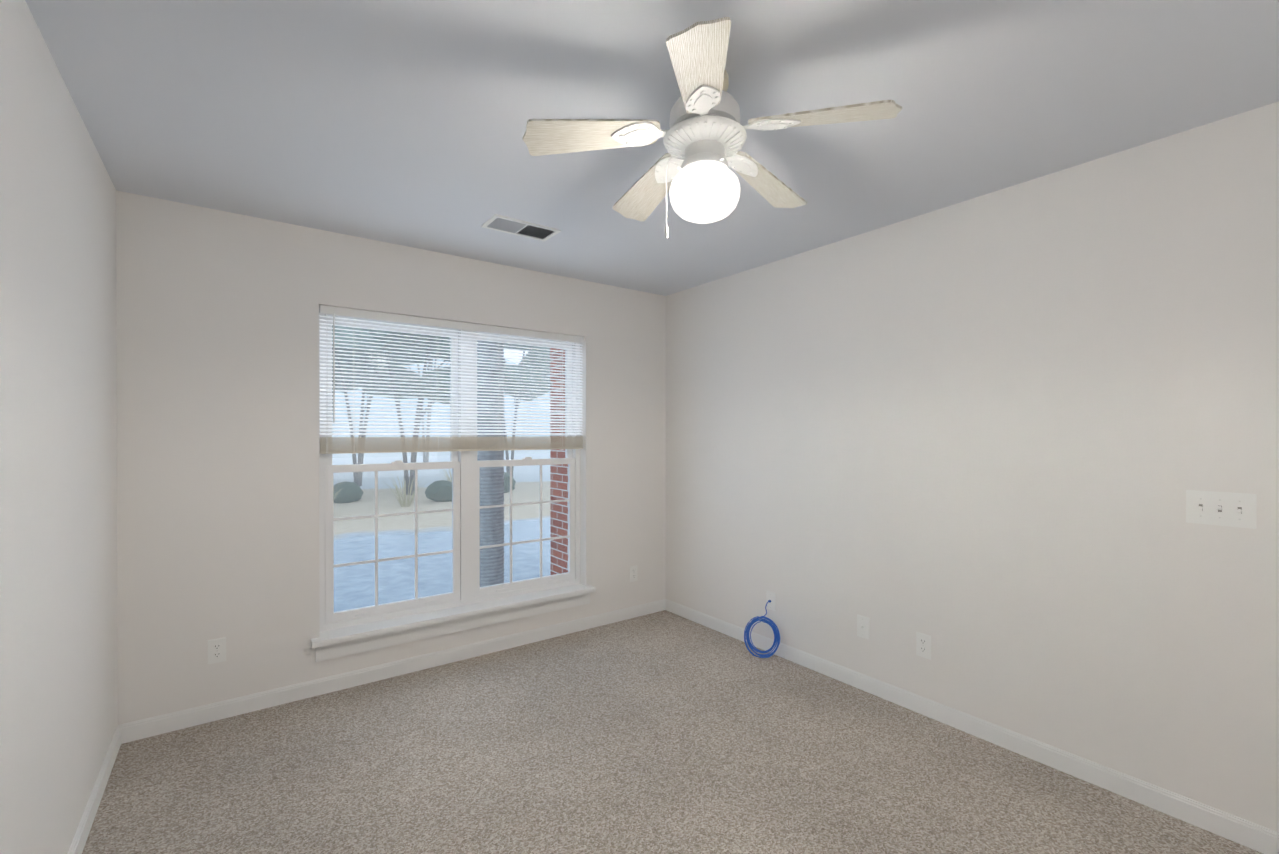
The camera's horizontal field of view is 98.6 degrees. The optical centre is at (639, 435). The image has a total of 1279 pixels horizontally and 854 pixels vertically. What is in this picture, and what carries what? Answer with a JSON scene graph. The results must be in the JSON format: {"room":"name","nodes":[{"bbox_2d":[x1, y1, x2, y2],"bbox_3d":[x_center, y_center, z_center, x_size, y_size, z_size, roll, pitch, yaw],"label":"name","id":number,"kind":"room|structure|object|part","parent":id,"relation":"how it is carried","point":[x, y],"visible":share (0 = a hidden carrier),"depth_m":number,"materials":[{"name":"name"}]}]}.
{"room":"empty bedroom","nodes":[
{"label":"empty bedroom","id":0,"kind":"room"},
{"bbox_2d":[0,0,117,853],"bbox_3d":[-1.116,0.147,0.652,0.200,2.440,4.660,0,0,-37],"label":"wall","id":1,"kind":"structure","parent":0,"point":[58,543],"depth_m":1.55,"materials":[{"name":"white paint"}]},
{"bbox_2d":[67,723,126,853],"bbox_3d":[-1.031,1.326,0.719,0.012,0.082,4.260,0,0,-37],"label":"baseboard","id":2,"kind":"structure","parent":1,"relation":"attached to","point":[78,843],"depth_m":2.01,"materials":[{"name":"white paint"}]},
{"bbox_2d":[116,190,665,724],"bbox_3d":[-1.061,0.138,3.468,3.240,2.440,0.200,0,0,-37],"label":"wall","id":3,"kind":"structure","parent":0,"point":[218,422],"depth_m":2.74,"materials":[{"name":"white paint"}]},
{"bbox_2d":[208,637,225,663],"bbox_3d":[-2.022,1.031,2.630,0.070,0.115,0.008,0,0,-37],"label":"outlet","id":4,"kind":"object","parent":3,"relation":"attached to","point":[216,650],"visible":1,"depth_m":2.63,"materials":[{"name":"white plastic"}]},
{"bbox_2d":[127,599,666,741],"bbox_3d":[-1.046,1.317,3.351,3.060,0.082,0.012,0,0,-37],"label":"baseboard","id":5,"kind":"structure","parent":3,"relation":"attached to","point":[157,725],"depth_m":2.99,"materials":[{"name":"white paint"}]},
{"bbox_2d":[319,313,579,631],"bbox_3d":[-1.102,0.183,3.469,1.625,1.750,0.089,0,0,-37],"label":"window","id":6,"kind":"structure","parent":3,"relation":"in","point":[467,588],"depth_m":3.41,"materials":[{"name":"white plastic"}]},
{"bbox_2d":[319,305,583,512],"bbox_3d":[-1.048,-0.141,3.395,1.609,1.098,0.054,0,0,-37],"label":"window blinds","id":7,"kind":"object","parent":6,"relation":"attached to","point":[472,443],"visible":0.98,"depth_m":3.29,"materials":[{"name":"white plastic"}]},
{"bbox_2d":[311,584,595,661],"bbox_3d":[-1.034,1.118,3.379,1.705,0.120,0.154,0,0,-37],"label":"window sill","id":8,"kind":"structure","parent":3,"relation":"attached to","point":[339,642],"depth_m":3.25,"materials":[{"name":"white paint"}]},
{"bbox_2d":[630,565,636,581],"bbox_3d":[-0.043,1.031,4.095,0.070,0.115,0.008,0,0,-37],"label":"outlet","id":9,"kind":"object","parent":3,"relation":"attached to","point":[633,573],"visible":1,"depth_m":4.09,"materials":[{"name":"white plastic"}]},
{"bbox_2d":[25,0,1278,295],"bbox_3d":[0.700,-1.127,1.993,4.720,0.100,4.660,0,0,-37],"label":"ceiling","id":10,"kind":"structure","parent":0,"point":[401,122],"depth_m":1.77,"materials":[{"name":"white paint"}]},
{"bbox_2d":[481,214,560,241],"bbox_3d":[-0.615,-1.075,2.861,0.360,0.010,0.190,0,0,-37],"label":"ceiling vent","id":11,"kind":"object","parent":10,"relation":"in","point":[505,224],"visible":0.98,"depth_m":2.85,"materials":[{"name":"white plastic"}]},
{"bbox_2d":[522,17,901,238],"bbox_3d":[0.198,-0.832,1.680,1.020,0.488,1.017,0,0,-37],"label":"ceiling fan","id":12,"kind":"object","parent":10,"relation":"hanging from","point":[690,171],"visible":1,"depth_m":1.58,"materials":[{"name":"beige"}]},
{"bbox_3d":[0.196,-0.728,1.652,0.212,0.160,0.212,0,0,-37],"label":"fan light globe","id":13,"kind":"part","parent":12,"relation":"part of"},
{"bbox_2d":[82,610,1262,853],"bbox_3d":[0.186,1.414,1.620,3.440,0.100,4.660,0,0,-37],"label":"floor","id":14,"kind":"structure","parent":0,"point":[664,732],"depth_m":2.21,"materials":[{"name":"carpet"}]},
{"bbox_2d":[744,600,779,657],"bbox_3d":[0.759,1.192,3.374,0.174,0.319,0.182,0,0,-37],"label":"cable coil","id":15,"kind":"object","parent":14,"relation":"on","point":[772,624],"visible":1,"depth_m":3.36,"materials":[{"name":"blue plastic"}]},
{"bbox_2d":[666,101,1278,832],"bbox_3d":[1.520,0.141,2.604,0.120,2.440,4.260,0,0,-37],"label":"wall","id":16,"kind":"structure","parent":0,"point":[986,441],"depth_m":2.32,"materials":[{"name":"white paint"}]},
{"bbox_2d":[766,590,775,610],"bbox_3d":[0.822,1.036,3.442,0.008,0.115,0.070,0,0,-37],"label":"outlet plate","id":17,"kind":"object","parent":16,"relation":"attached to","point":[771,596],"visible":1,"depth_m":3.44,"materials":[{"name":"white plastic"}]},
{"bbox_2d":[857,615,868,639],"bbox_3d":[1.191,1.025,2.936,0.016,0.115,0.070,0,0,-37],"label":"outlet plate","id":18,"kind":"object","parent":16,"relation":"attached to","point":[862,626],"visible":1,"depth_m":2.93,"materials":[{"name":"white plastic"}]},
{"bbox_2d":[916,632,930,659],"bbox_3d":[1.385,1.026,2.681,0.008,0.115,0.070,0,0,-37],"label":"outlet","id":19,"kind":"object","parent":16,"relation":"attached to","point":[923,645],"visible":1,"depth_m":2.68,"materials":[{"name":"white plastic"}]},
{"bbox_2d":[667,600,1278,853],"bbox_3d":[1.142,1.318,3.006,0.012,0.082,3.170,0,0,-37],"label":"baseboard","id":20,"kind":"structure","parent":16,"relation":"attached to","point":[1229,827],"depth_m":2.30,"materials":[{"name":"white paint"}]},
{"bbox_2d":[1186,490,1256,528],"bbox_3d":[1.976,0.250,1.872,0.018,0.115,0.166,0,0,-37],"label":"switch plate","id":21,"kind":"object","parent":16,"relation":"attached to","point":[1229,509],"visible":1,"depth_m":1.87,"materials":[{"name":"white plastic"}]},
{"label":"outside","id":22,"kind":"structure","parent":0,"visible":0},
{"bbox_2d":[332,453,550,611],"bbox_3d":[-23.107,1.605,34.724,85.000,0.100,76.310,0,0,-37],"label":"ground","id":23,"kind":"structure","parent":22,"point":[399,525],"depth_m":9.01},
{"bbox_2d":[332,356,348,367],"bbox_3d":[-11.362,-1.474,18.084,5.964,6.219,6.323,0,0,-37],"label":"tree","id":24,"kind":"object","parent":23,"relation":"on","point":[338,364],"depth_m":17.82,"materials":[{"name":"green plant"}]},
{"bbox_2d":[333,481,362,502],"bbox_3d":[-7.173,1.407,13.377,0.797,0.578,0.600,0,0,-37],"label":"bush","id":25,"kind":"object","parent":23,"relation":"on","point":[349,493],"depth_m":13.19,"materials":[{"name":"green plant"}]},
{"bbox_2d":[332,325,429,485],"bbox_3d":[-9.334,-1.345,17.839,5.598,5.962,5.065,0,0,-37],"label":"tree","id":26,"kind":"object","parent":23,"relation":"on","point":[358,479],"depth_m":17.39,"materials":[{"name":"green plant"}]},
{"bbox_2d":[383,476,428,506],"bbox_3d":[-5.322,1.234,12.613,1.320,0.787,1.322,0,0,-37],"label":"grass","id":27,"kind":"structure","parent":23,"relation":"on","point":[402,497],"depth_m":12.43,"materials":[{"name":"plant"}]},
{"bbox_2d":[332,326,505,494],"bbox_3d":[-5.953,-0.918,14.983,5.189,5.129,5.321,0,0,-37],"label":"tree","id":28,"kind":"object","parent":23,"relation":"on","point":[412,474],"depth_m":14.37,"materials":[{"name":"green plant"}]},
{"bbox_2d":[409,359,447,461],"bbox_3d":[-10.646,-3.809,26.551,8.759,10.828,8.741,0,0,-37],"label":"tree","id":29,"kind":"object","parent":23,"relation":"on","point":[425,459],"depth_m":26.84,"materials":[{"name":"green plant"}]},
{"bbox_2d":[425,480,451,501],"bbox_3d":[-4.840,1.381,13.615,0.874,0.564,0.732,0,0,-37],"label":"bush","id":30,"kind":"object","parent":23,"relation":"on","point":[444,493],"depth_m":13.34,"materials":[{"name":"green plant"}]},
{"bbox_2d":[439,469,451,481],"bbox_3d":[-5.150,1.220,15.370,1.244,0.798,1.297,0,0,-37],"label":"grass","id":31,"kind":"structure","parent":23,"relation":"on","point":[448,478],"depth_m":15.49,"materials":[{"name":"plant"}]},
{"bbox_2d":[477,340,505,586],"bbox_3d":[-1.532,-0.901,5.529,3.778,5.104,3.778,0,0,-37],"label":"palm tree","id":32,"kind":"object","parent":23,"relation":"on","point":[497,538],"depth_m":5.39,"materials":[{"name":"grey plant"}]},
{"bbox_2d":[504,472,515,492],"bbox_3d":[-3.966,1.345,15.604,0.980,0.655,0.785,0,0,-37],"label":"bush","id":33,"kind":"object","parent":23,"relation":"on","point":[507,483],"depth_m":15.40,"materials":[{"name":"green plant"}]},
{"bbox_2d":[503,343,549,476],"bbox_3d":[-4.718,-1.651,20.072,4.965,6.558,5.973,0,0,-37],"label":"tree","id":34,"kind":"object","parent":23,"relation":"on","point":[507,456],"depth_m":19.11,"materials":[{"name":"green plant"}]},
{"bbox_2d":[550,348,567,574],"bbox_3d":[-0.402,-0.099,5.454,0.935,3.500,0.670,0,0,-37],"label":"brick column","id":35,"kind":"structure","parent":23,"relation":"on","point":[556,551],"depth_m":5.38,"materials":[{"name":"red brick"}]},
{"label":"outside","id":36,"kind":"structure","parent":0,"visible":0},
{"bbox_2d":[332,359,549,457],"bbox_3d":[-22.261,-0.582,43.814,119.476,16.556,13.994,0,0,-37],"label":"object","id":37,"kind":"object","parent":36,"point":[394,454],"depth_m":40.72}
]}

